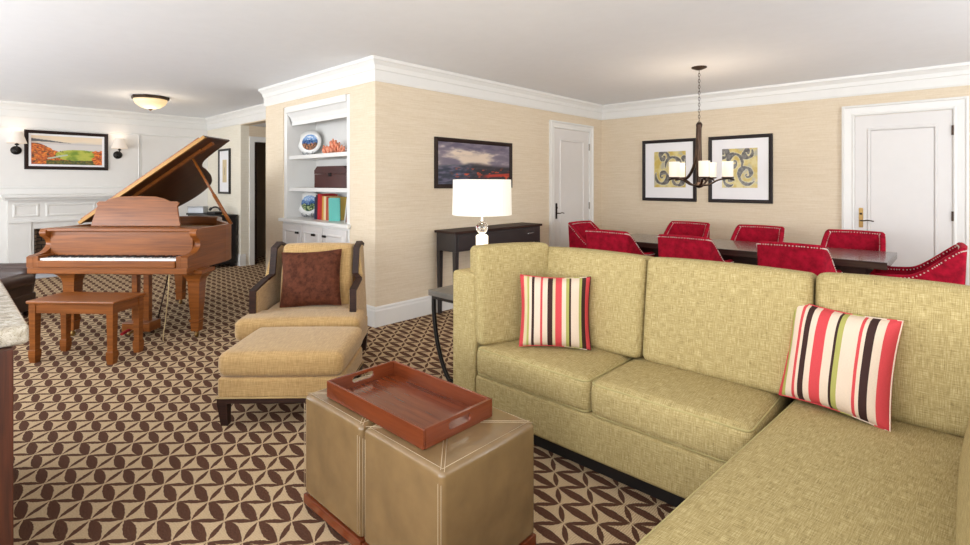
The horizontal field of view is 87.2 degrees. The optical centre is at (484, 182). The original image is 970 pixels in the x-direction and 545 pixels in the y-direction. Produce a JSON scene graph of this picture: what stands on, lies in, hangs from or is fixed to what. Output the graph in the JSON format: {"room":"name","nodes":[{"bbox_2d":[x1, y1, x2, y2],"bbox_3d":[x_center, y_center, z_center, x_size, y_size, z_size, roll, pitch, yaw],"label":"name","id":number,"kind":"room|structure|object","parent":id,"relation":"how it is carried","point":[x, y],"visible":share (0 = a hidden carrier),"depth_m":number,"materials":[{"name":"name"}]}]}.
{"room":"hotel room","nodes":[
{"label":"hotel room","id":0,"kind":"room"},
{"bbox_2d":[0,116,207,262],"bbox_3d":[-7.268,0.090,7.469,0.120,2.600,6.160,0,0,43],"label":"wall","id":1,"kind":"structure","parent":0,"point":[123,171],"depth_m":8.30,"materials":[{"name":"white paint"}]},
{"bbox_2d":[6,131,26,154],"bbox_3d":[-6.943,-0.593,7.548,0.246,0.335,0.232,0,0,43],"label":"wall sconce","id":2,"kind":"object","parent":1,"relation":"attached to","point":[15,137],"visible":1,"depth_m":7.51,"materials":[{"name":"white fabric"}]},
{"bbox_2d":[24,129,107,169],"bbox_3d":[-6.606,-0.510,8.065,0.030,0.600,1.035,0,0,43],"label":"painting","id":3,"kind":"object","parent":1,"relation":"attached to","point":[52,150],"visible":1,"depth_m":8.04,"materials":[{"name":"paint"}]},
{"bbox_2d":[31,135,101,164],"bbox_3d":[-6.610,-0.510,8.069,0.001,0.448,0.883,0,0,43],"label":"artwork","id":4,"kind":"object","parent":3,"relation":"attached to","point":[44,149],"depth_m":8.05},
{"bbox_2d":[0,125,199,188],"bbox_3d":[-6.294,-0.385,8.414,0.008,0.950,2.970,0,0,43],"label":"trim","id":5,"kind":"structure","parent":1,"relation":"attached to","point":[2,126],"depth_m":8.24,"materials":[{"name":"white wood"}]},
{"bbox_2d":[111,138,127,158],"bbox_3d":[-6.081,-0.573,8.467,0.246,0.335,0.232,0,0,43],"label":"wall sconce","id":6,"kind":"object","parent":1,"relation":"attached to","point":[119,143],"visible":1,"depth_m":8.42,"materials":[{"name":"white fabric"}]},
{"bbox_2d":[208,119,265,264],"bbox_3d":[-3.783,0.090,8.328,3.790,2.600,0.140,0,0,43],"label":"wall","id":7,"kind":"structure","parent":0,"point":[237,202],"depth_m":8.61,"materials":[{"name":"beige paint"}]},
{"bbox_2d":[218,148,230,193],"bbox_3d":[-4.596,-0.205,8.974,0.520,0.790,0.030,0,0,43],"label":"framed print","id":8,"kind":"object","parent":7,"relation":"attached to","point":[224,155],"visible":1,"depth_m":8.97,"materials":[{"name":"paper"}]},
{"bbox_2d":[223,160,226,181],"bbox_3d":[-4.592,-0.210,8.978,0.200,0.400,0.001,0,0,43],"label":"artwork","id":9,"kind":"object","parent":8,"relation":"attached to","point":[224,161],"depth_m":8.97},
{"bbox_2d":[235,253,245,265],"bbox_3d":[-4.891,1.292,8.777,1.558,0.195,0.880,0,0,43],"label":"baseboard","id":10,"kind":"structure","parent":7,"relation":"attached to","point":[240,258],"depth_m":8.54,"materials":[{"name":"white wood"}]},
{"bbox_2d":[249,126,265,136],"bbox_3d":[-3.067,0.210,9.699,0.120,2.360,2.840,0,0,43],"label":"wall","id":11,"kind":"structure","parent":0,"point":[255,131],"depth_m":8.72,"materials":[{"name":"beige paint"}]},
{"bbox_2d":[255,143,256,263],"bbox_3d":[-4.195,0.345,8.971,0.730,2.070,0.055,0,0,43],"label":"door","id":12,"kind":"structure","parent":11,"relation":"in","point":[255,143],"depth_m":8.72,"materials":[{"name":"brown wood"}]},
{"bbox_2d":[249,136,265,264],"bbox_3d":[-3.664,0.300,8.956,0.025,2.180,0.940,0,0,43],"label":"trim","id":13,"kind":"structure","parent":11,"relation":"attached to","point":[252,140],"depth_m":8.64,"materials":[{"name":"white wood"}]},
{"bbox_2d":[250,123,265,126],"bbox_3d":[-2.562,-1.000,9.294,3.570,0.060,2.940,0,0,43],"label":"ceiling","id":14,"kind":"structure","parent":0,"point":[261,124],"depth_m":8.59,"materials":[{"name":"white paint"}]},
{"bbox_2d":[255,142,265,256],"bbox_3d":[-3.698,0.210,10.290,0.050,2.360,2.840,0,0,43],"label":"door","id":15,"kind":"structure","parent":0,"point":[261,147],"depth_m":9.67,"materials":[{"name":"paint"}]},
{"bbox_2d":[266,103,283,270],"bbox_3d":[-2.461,0.090,6.609,0.490,2.600,0.560,0,0,43],"label":"wall","id":16,"kind":"structure","parent":0,"point":[274,114],"depth_m":6.40,"materials":[{"name":"beige paint"}]},
{"bbox_2d":[283,83,367,304],"bbox_3d":[-1.741,0.090,5.688,1.820,2.600,0.200,0,0,43],"label":"wall","id":17,"kind":"structure","parent":0,"point":[358,94],"depth_m":5.11,"materials":[{"name":"beige paint"}]},
{"bbox_2d":[12,256,675,544],"bbox_3d":[-1.298,1.420,4.355,13.450,0.060,10.180,0,0,43],"label":"floor","id":18,"kind":"structure","parent":0,"point":[136,449],"depth_m":2.69,"materials":[{"name":"brown carpet"}]},
{"bbox_2d":[0,346,13,544],"bbox_3d":[-2.407,0.958,1.577,1.300,0.865,1.300,0,0,43],"label":"base cabinet","id":19,"kind":"object","parent":18,"relation":"on","point":[6,353],"visible":1,"depth_m":1.60,"materials":[{"name":"brown wood"}]},
{"bbox_2d":[0,280,28,347],"bbox_3d":[-2.537,0.492,1.655,1.535,0.064,1.445,0,0,43],"label":"countertop","id":20,"kind":"structure","parent":19,"relation":"on","point":[14,330],"depth_m":1.66,"materials":[{"name":"stone"}]},
{"bbox_2d":[0,263,35,314],"bbox_3d":[-5.147,1.122,5.073,0.854,0.536,0.823,0,0,-5],"label":"chair","id":21,"kind":"object","parent":18,"relation":"on","point":[14,277],"visible":0.62,"depth_m":5.28,"materials":[{"name":"brown leather"}]},
{"bbox_2d":[0,193,116,278],"bbox_3d":[-6.401,0.782,7.904,0.550,1.214,1.620,0,0,43],"label":"fireplace","id":22,"kind":"object","parent":18,"relation":"on","point":[26,214],"visible":0.44,"depth_m":7.68,"materials":[{"name":"stone"}]},
{"bbox_2d":[0,193,116,200],"bbox_3d":[-6.492,0.217,7.989,0.300,0.085,1.620,0,0,43],"label":"mantel shelf","id":23,"kind":"object","parent":22,"relation":"attached to","point":[32,197],"depth_m":7.80,"materials":[{"name":"white wood"}]},
{"bbox_2d":[26,292,145,364],"bbox_3d":[-3.174,1.149,4.071,0.710,0.482,0.350,0,0,3],"label":"piano bench","id":24,"kind":"object","parent":18,"relation":"on","point":[66,304],"visible":1,"depth_m":3.93,"materials":[{"name":"brown wood"}]},
{"bbox_2d":[26,135,232,336],"bbox_3d":[-3.225,0.463,5.377,1.511,1.853,1.959,0,0,2],"label":"grand piano","id":25,"kind":"object","parent":18,"relation":"on","point":[139,230],"visible":0.98,"depth_m":4.61,"materials":[{"name":"brown wood"}]},
{"bbox_2d":[163,274,169,340],"bbox_3d":[-2.819,1.089,4.495,0.050,0.619,0.227,0,0,-34],"label":"cord","id":26,"kind":"object","parent":25,"relation":"hanging from","point":[169,274],"visible":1,"depth_m":4.44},
{"bbox_2d":[186,213,237,266],"bbox_3d":[-4.713,0.960,8.746,1.160,0.860,0.462,0,0,43],"label":"console table","id":27,"kind":"object","parent":18,"relation":"on","point":[232,261],"visible":0.23,"depth_m":8.48,"materials":[{"name":"black wood"}]},
{"bbox_2d":[187,206,208,212],"bbox_3d":[-5.045,0.469,8.949,0.304,0.122,0.144,0,0,8],"label":"storage box","id":28,"kind":"object","parent":27,"relation":"on","point":[191,209],"visible":0.94,"depth_m":8.88,"materials":[{"name":"silver metal"}]},
{"bbox_2d":[207,206,222,214],"bbox_3d":[-4.544,0.461,8.576,0.296,0.139,0.180,0,0,23],"label":"telephone","id":29,"kind":"object","parent":27,"relation":"on","point":[210,212],"visible":0.85,"depth_m":8.54,"materials":[{"name":"black plastic"}]},
{"bbox_2d":[215,326,363,425],"bbox_3d":[-1.184,1.177,3.195,0.726,0.426,0.589,0,0,-1],"label":"footstool","id":30,"kind":"object","parent":18,"relation":"on","point":[270,364],"visible":0.88,"depth_m":2.92,"materials":[{"name":"beige fabric"},{"name":"espresso wood"}]},
{"bbox_2d":[218,326,362,376],"bbox_3d":[-1.184,1.045,3.195,0.725,0.164,0.588,0,0,-1],"label":"cushion","id":31,"kind":"object","parent":30,"relation":"on","point":[319,351],"depth_m":2.95,"materials":[{"name":"beige fabric"}]},
{"bbox_2d":[235,241,367,349],"bbox_3d":[-1.345,0.934,3.945,0.870,0.912,0.814,0,0,-4],"label":"armchair","id":32,"kind":"object","parent":18,"relation":"on","point":[265,310],"visible":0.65,"depth_m":3.87,"materials":[{"name":"beige fabric"},{"name":"espresso wood"}]},
{"bbox_2d":[235,309,364,340],"bbox_3d":[-1.329,1.032,3.708,0.869,0.180,0.339,0,0,-4],"label":"seat cushion","id":33,"kind":"object","parent":32,"relation":"on","point":[256,319],"depth_m":3.58,"materials":[{"name":"beige fabric"}]},
{"bbox_2d":[280,249,341,307],"bbox_3d":[-1.345,0.739,3.940,0.487,0.443,0.186,0,0,-3],"label":"throw pillow","id":34,"kind":"object","parent":32,"relation":"on","point":[309,278],"visible":1,"depth_m":3.89,"materials":[{"name":"brown fabric"}]},
{"bbox_2d":[280,242,354,303],"bbox_3d":[-1.340,0.745,4.105,0.562,0.531,0.248,0,-11,-4],"label":"cushion","id":35,"kind":"object","parent":32,"relation":"on","point":[347,278],"depth_m":4.04,"materials":[{"name":"beige fabric"}]},
{"bbox_2d":[278,94,350,243],"bbox_3d":[-1.804,0.235,5.863,1.550,2.309,0.469,0,0,43],"label":"bookcase","id":36,"kind":"object","parent":18,"relation":"on","point":[329,117],"visible":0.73,"depth_m":6.06,"materials":[{"name":"white paint"}]},
{"bbox_2d":[299,192,317,216],"bbox_3d":[-2.185,0.270,6.299,0.304,0.339,0.140,0,0,4],"label":"plate","id":37,"kind":"object","parent":36,"relation":"on","point":[306,208],"visible":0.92,"depth_m":6.32,"materials":[{"name":"white ceramic"}]},
{"bbox_2d":[298,130,320,154],"bbox_3d":[-2.170,-0.485,6.286,0.304,0.339,0.140,0,0,4],"label":"plate","id":38,"kind":"object","parent":36,"relation":"on","point":[310,141],"visible":0.92,"depth_m":6.30,"materials":[{"name":"white ceramic"}]},
{"bbox_2d":[278,217,350,228],"bbox_3d":[-1.810,0.445,5.855,1.550,0.040,0.449,0,0,43],"label":"countertop","id":39,"kind":"structure","parent":36,"relation":"on","point":[303,220],"depth_m":5.64,"materials":[{"name":"white wood"}]},
{"bbox_2d":[314,197,315,218],"bbox_3d":[-1.923,0.295,6.037,0.037,0.261,0.200,0,0,43],"label":"book","id":40,"kind":"object","parent":36,"relation":"on","point":[315,197],"visible":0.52,"depth_m":5.96,"materials":[{"name":"blue paper"}]},
{"bbox_2d":[316,195,317,218],"bbox_3d":[-1.897,0.282,6.012,0.048,0.286,0.200,0,0,43],"label":"book","id":41,"kind":"object","parent":36,"relation":"on","point":[316,195],"visible":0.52,"depth_m":5.94,"materials":[{"name":"paper"}]},
{"bbox_2d":[322,196,323,219],"bbox_3d":[-1.794,0.287,5.916,0.046,0.276,0.200,0,0,43],"label":"book","id":42,"kind":"object","parent":36,"relation":"on","point":[322,196],"visible":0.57,"depth_m":5.84,"materials":[{"name":"yellow paper"}]},
{"bbox_2d":[317,193,332,219],"bbox_3d":[-1.862,0.275,5.980,0.060,0.302,0.200,0,0,43],"label":"book","id":43,"kind":"object","parent":36,"relation":"on","point":[318,210],"visible":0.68,"depth_m":5.91,"materials":[{"name":"red paper"}]},
{"bbox_2d":[326,197,329,219],"bbox_3d":[-1.729,0.292,5.855,0.039,0.266,0.200,0,0,43],"label":"book","id":44,"kind":"object","parent":36,"relation":"on","point":[326,197],"visible":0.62,"depth_m":5.79,"materials":[{"name":"orange paper"}]},
{"bbox_2d":[320,194,337,219],"bbox_3d":[-1.825,0.277,5.945,0.055,0.296,0.200,0,0,43],"label":"book","id":45,"kind":"object","parent":36,"relation":"on","point":[321,195],"visible":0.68,"depth_m":5.88,"materials":[{"name":"red paper"}]},
{"bbox_2d":[314,166,346,187],"bbox_3d":[-1.684,-0.068,5.791,0.500,0.244,0.232,0,0,29],"label":"box","id":46,"kind":"object","parent":36,"relation":"on","point":[324,176],"visible":0.86,"depth_m":5.70,"materials":[{"name":"red leather"}]},
{"bbox_2d":[324,196,341,219],"bbox_3d":[-1.760,0.290,5.885,0.059,0.272,0.200,0,0,43],"label":"book","id":47,"kind":"object","parent":36,"relation":"on","point":[324,196],"visible":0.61,"depth_m":5.82,"materials":[{"name":"beige paper"}]},
{"bbox_2d":[322,139,346,152],"bbox_3d":[-1.716,-0.421,5.835,0.450,0.178,0.192,0,0,43],"label":"coral","id":48,"kind":"object","parent":36,"relation":"on","point":[334,146],"visible":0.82,"depth_m":5.79},
{"bbox_2d":[329,198,340,220],"bbox_3d":[-1.683,0.297,5.695,0.120,0.263,0.072,0,0,-9],"label":"book","id":49,"kind":"object","parent":36,"relation":"on","point":[334,203],"visible":0.86,"depth_m":5.67,"materials":[{"name":"teal paper"}]},
{"bbox_2d":[330,197,346,219],"bbox_3d":[-1.674,0.292,5.804,0.037,0.266,0.200,0,0,43],"label":"book","id":50,"kind":"object","parent":36,"relation":"on","point":[342,199],"visible":0.48,"depth_m":5.83,"materials":[{"name":"yellow fabric"}]},
{"bbox_2d":[344,200,346,221],"bbox_3d":[-1.433,0.294,5.564,0.076,0.268,0.200,0,0,43],"label":"book","id":51,"kind":"object","parent":36,"relation":"on","point":[346,200],"visible":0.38,"depth_m":5.50,"materials":[{"name":"white paper"}]},
{"bbox_2d":[304,373,375,544],"bbox_3d":[-0.455,1.143,2.205,0.438,0.494,0.483,0,0,43],"label":"ottoman","id":52,"kind":"object","parent":18,"relation":"on","point":[335,434],"visible":0.44,"depth_m":2.00,"materials":[{"name":"beige leather"}]},
{"bbox_2d":[327,360,491,449],"bbox_3d":[-0.318,0.863,2.045,0.625,0.068,0.345,0,0,43],"label":"serving tray","id":53,"kind":"object","parent":52,"relation":"on","point":[423,409],"visible":1,"depth_m":2.03,"materials":[{"name":"brown wood"}]},
{"bbox_2d":[428,285,452,382],"bbox_3d":[-0.010,1.058,3.572,0.420,0.660,0.660,0,0,43],"label":"side table","id":54,"kind":"object","parent":18,"relation":"on","point":[445,294],"visible":0.22,"depth_m":3.44,"materials":[{"name":"grey stone"}]},
{"bbox_2d":[452,179,511,244],"bbox_3d":[-0.021,0.352,3.583,0.418,0.752,0.418,0,0,43],"label":"table lamp","id":55,"kind":"object","parent":54,"relation":"on","point":[481,198],"visible":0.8,"depth_m":3.41,"materials":[{"name":"white fabric"}]},
{"bbox_2d":[362,406,535,544],"bbox_3d":[-0.130,1.143,1.900,0.446,0.494,0.483,0,0,43],"label":"ottoman","id":56,"kind":"object","parent":18,"relation":"on","point":[474,486],"visible":0.84,"depth_m":1.75,"materials":[{"name":"beige leather"}]},
{"bbox_2d":[434,222,541,313],"bbox_3d":[0.091,0.946,5.849,0.343,0.888,1.480,0,0,43],"label":"console table","id":57,"kind":"object","parent":18,"relation":"on","point":[455,240],"visible":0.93,"depth_m":5.43,"materials":[{"name":"brown wood"}]},
{"bbox_2d":[568,220,598,248],"bbox_3d":[1.377,0.935,6.248,0.563,0.910,0.576,0,0,-45],"label":"dining chair","id":58,"kind":"object","parent":18,"relation":"on","point":[577,234],"visible":0.33,"depth_m":6.24,"materials":[{"name":"red fabric"}]},
{"bbox_2d":[585,229,654,256],"bbox_3d":[1.418,0.935,5.403,0.563,0.910,0.576,0,0,43],"label":"dining chair","id":59,"kind":"object","parent":18,"relation":"on","point":[599,239],"visible":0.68,"depth_m":5.17,"materials":[{"name":"red fabric"}]},
{"bbox_2d":[664,221,710,237],"bbox_3d":[2.388,0.935,6.175,0.563,0.910,0.576,0,0,43],"label":"dining chair","id":60,"kind":"object","parent":18,"relation":"on","point":[689,228],"visible":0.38,"depth_m":6.35,"materials":[{"name":"red fabric"}]},
{"bbox_2d":[657,234,733,262],"bbox_3d":[1.994,0.935,4.863,0.563,0.910,0.576,0,0,43],"label":"dining chair","id":61,"kind":"object","parent":18,"relation":"on","point":[673,246],"visible":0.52,"depth_m":4.63,"materials":[{"name":"red fabric"}]},
{"bbox_2d":[453,242,969,544],"bbox_3d":[0.491,0.872,1.871,2.564,1.035,2.402,0,0,43],"label":"sectional sofa","id":62,"kind":"object","parent":18,"relation":"on","point":[675,400],"visible":0.8,"depth_m":2.13,"materials":[{"name":"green fabric"}]},
{"bbox_2d":[470,242,548,344],"bbox_3d":[0.153,0.640,3.008,0.478,0.570,0.180,0,-3,-24],"label":"cushion","id":63,"kind":"object","parent":62,"relation":"on","point":[496,269],"depth_m":2.89,"materials":[{"name":"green fabric"}]},
{"bbox_2d":[519,274,590,350],"bbox_3d":[0.383,0.704,2.787,0.390,0.386,0.155,0,0,10],"label":"throw pillow","id":64,"kind":"object","parent":62,"relation":"on","point":[555,311],"visible":1,"depth_m":2.73,"materials":[{"name":"multicoloured fabric"}]},
{"bbox_2d":[477,339,634,409],"bbox_3d":[0.420,1.002,2.847,0.743,0.209,0.640,0,0,43],"label":"seat cushion","id":65,"kind":"object","parent":62,"relation":"on","point":[547,377],"depth_m":2.62,"materials":[{"name":"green fabric"}]},
{"bbox_2d":[547,246,651,357],"bbox_3d":[0.632,0.655,2.916,0.663,0.544,0.256,0,-7,43],"label":"cushion","id":66,"kind":"object","parent":62,"relation":"on","point":[618,286],"depth_m":2.72,"materials":[{"name":"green fabric"}]},
{"bbox_2d":[591,356,790,461],"bbox_3d":[0.948,1.002,2.353,0.708,0.209,0.640,0,0,43],"label":"seat cushion","id":67,"kind":"object","parent":62,"relation":"on","point":[684,413],"depth_m":2.17,"materials":[{"name":"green fabric"}]},
{"bbox_2d":[643,257,816,393],"bbox_3d":[1.148,0.654,2.439,0.738,0.546,0.256,0,-7,43],"label":"cushion","id":68,"kind":"object","parent":62,"relation":"on","point":[725,323],"depth_m":2.33,"materials":[{"name":"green fabric"}]},
{"bbox_2d":[638,400,963,544],"bbox_3d":[0.860,0.990,1.291,2.008,0.205,0.668,0,0,-43],"label":"seat cushion","id":69,"kind":"object","parent":62,"relation":"on","point":[816,474],"depth_m":1.48,"materials":[{"name":"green fabric"}]},
{"bbox_2d":[778,304,903,430],"bbox_3d":[1.396,0.701,2.016,0.185,0.405,0.393,0,0,-38],"label":"throw pillow","id":70,"kind":"object","parent":62,"relation":"on","point":[842,362],"visible":0.97,"depth_m":1.95,"materials":[{"name":"multicoloured fabric"}]},
{"bbox_2d":[815,272,969,437],"bbox_3d":[1.648,0.652,2.018,0.563,0.549,0.256,0,-7,43],"label":"cushion","id":71,"kind":"object","parent":62,"relation":"on","point":[931,384],"depth_m":1.88,"materials":[{"name":"green fabric"}]},
{"bbox_2d":[956,418,969,544],"bbox_3d":[1.202,0.710,1.121,0.200,0.440,1.308,16,11,42],"label":"cushion","id":72,"kind":"object","parent":62,"relation":"on","point":[963,459],"depth_m":1.23,"materials":[{"name":"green fabric"}]},
{"bbox_2d":[730,224,784,241],"bbox_3d":[2.971,0.935,5.628,0.563,0.910,0.576,0,0,43],"label":"dining chair","id":73,"kind":"object","parent":18,"relation":"on","point":[742,232],"visible":0.37,"depth_m":5.81,"materials":[{"name":"red fabric"}]},
{"bbox_2d":[630,233,896,274],"bbox_3d":[2.534,1.010,5.190,2.540,0.760,0.840,0,0,43],"label":"dining table","id":74,"kind":"object","parent":18,"relation":"on","point":[855,261],"visible":0.25,"depth_m":4.69,"materials":[{"name":"brown wood"}]},
{"bbox_2d":[756,241,842,275],"bbox_3d":[2.629,0.935,4.282,0.563,0.910,0.576,0,0,43],"label":"dining chair","id":75,"kind":"object","parent":18,"relation":"on","point":[816,259],"visible":0.47,"depth_m":4.05,"materials":[{"name":"red fabric"}]},
{"bbox_2d":[821,229,886,274],"bbox_3d":[3.600,0.935,5.011,0.563,0.910,0.576,0,0,43],"label":"dining chair","id":76,"kind":"object","parent":18,"relation":"on","point":[833,238],"visible":0.32,"depth_m":5.17,"materials":[{"name":"red fabric"}]},
{"bbox_2d":[874,242,968,284],"bbox_3d":[3.550,0.935,4.157,0.576,0.910,0.563,0,0,41],"label":"dining chair","id":77,"kind":"object","parent":18,"relation":"on","point":[949,266],"visible":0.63,"depth_m":3.90,"materials":[{"name":"red fabric"}]},
{"bbox_2d":[368,81,600,306],"bbox_3d":[0.382,0.090,6.535,0.120,2.600,4.340,0,0,43],"label":"wall","id":78,"kind":"structure","parent":0,"point":[405,208],"depth_m":5.37,"materials":[{"name":"beige paper"}]},
{"bbox_2d":[366,295,452,327],"bbox_3d":[-0.258,1.292,6.081,0.468,0.195,2.838,0,0,43],"label":"baseboard","id":79,"kind":"structure","parent":78,"relation":"attached to","point":[378,316],"depth_m":5.12,"materials":[{"name":"white wood"}]},
{"bbox_2d":[434,137,511,187],"bbox_3d":[-0.099,-0.220,5.912,0.030,0.555,1.276,0,0,43],"label":"painting","id":80,"kind":"object","parent":78,"relation":"attached to","point":[454,158],"visible":0.92,"depth_m":5.84,"materials":[{"name":"paint"}]},
{"bbox_2d":[549,120,593,246],"bbox_3d":[1.270,0.263,7.369,0.036,2.255,1.110,0,0,43],"label":"trim","id":81,"kind":"structure","parent":78,"relation":"attached to","point":[553,124],"depth_m":7.12,"materials":[{"name":"white wood"}]},
{"bbox_2d":[554,128,589,246],"bbox_3d":[1.284,0.309,7.362,0.066,2.142,0.913,0,0,43],"label":"door","id":82,"kind":"structure","parent":78,"relation":"in","point":[571,148],"depth_m":7.33,"materials":[{"name":"white paint"}]},
{"bbox_2d":[0,0,969,117],"bbox_3d":[-1.298,-1.260,4.355,13.450,0.100,10.180,0,0,43],"label":"ceiling","id":83,"kind":"structure","parent":0,"point":[210,58],"depth_m":4.32,"materials":[{"name":"white paint"}]},
{"bbox_2d":[131,94,169,110],"bbox_3d":[-4.689,-1.109,7.135,0.436,0.199,0.436,0,0,3],"label":"ceiling light","id":84,"kind":"object","parent":83,"relation":"attached to","point":[147,101],"visible":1,"depth_m":7.01,"materials":[{"name":"white glass"}]},
{"bbox_2d":[668,65,734,187],"bbox_3d":[2.243,-0.577,5.290,0.628,1.264,0.631,0,0,23],"label":"chandelier","id":85,"kind":"object","parent":83,"relation":"hanging from","point":[705,170],"visible":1,"depth_m":5.28,"materials":[{"name":"brown metal"}]},
{"bbox_2d":[601,85,969,285],"bbox_3d":[4.368,0.090,5.692,6.850,2.600,0.120,0,0,43],"label":"wall","id":86,"kind":"structure","parent":0,"point":[807,135],"depth_m":6.44,"materials":[{"name":"beige paint"}]},
{"bbox_2d":[0,55,969,130],"bbox_3d":[-1.029,-1.097,6.654,16.168,0.225,4.867,0,0,6],"label":"trim","id":87,"kind":"structure","parent":86,"relation":"attached to","point":[372,68],"depth_m":6.21,"materials":[{"name":"white wood"}]},
{"bbox_2d":[642,138,696,201],"bbox_3d":[2.608,-0.180,7.237,0.782,0.875,0.032,0,0,43],"label":"framed print","id":88,"kind":"object","parent":86,"relation":"attached to","point":[657,155],"visible":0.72,"depth_m":7.26,"materials":[{"name":"paper"}]},
{"bbox_2d":[654,151,685,186],"bbox_3d":[2.624,-0.193,7.231,0.460,0.510,0.001,0,0,43],"label":"artwork","id":89,"kind":"object","parent":88,"relation":"attached to","point":[661,159],"depth_m":7.27},
{"bbox_2d":[708,133,772,203],"bbox_3d":[3.294,-0.180,6.594,0.774,0.875,0.032,0,0,43],"label":"framed print","id":90,"kind":"object","parent":86,"relation":"attached to","point":[752,155],"visible":0.85,"depth_m":6.56,"materials":[{"name":"paper"}]},
{"bbox_2d":[722,148,757,187],"bbox_3d":[3.299,-0.193,6.599,0.430,0.510,0.001,0,0,43],"label":"artwork","id":91,"kind":"object","parent":90,"relation":"attached to","point":[745,165],"depth_m":6.57},
{"bbox_2d":[855,110,953,266],"bbox_3d":[4.474,0.314,5.465,0.823,2.132,0.066,0,0,43],"label":"door","id":92,"kind":"structure","parent":86,"relation":"in","point":[904,161],"depth_m":5.45,"materials":[{"name":"white paint"}]},
{"bbox_2d":[842,96,968,284],"bbox_3d":[4.481,0.258,5.479,1.060,2.265,0.036,0,0,43],"label":"trim","id":93,"kind":"structure","parent":86,"relation":"attached to","point":[960,105],"depth_m":5.27,"materials":[{"name":"white wood"}]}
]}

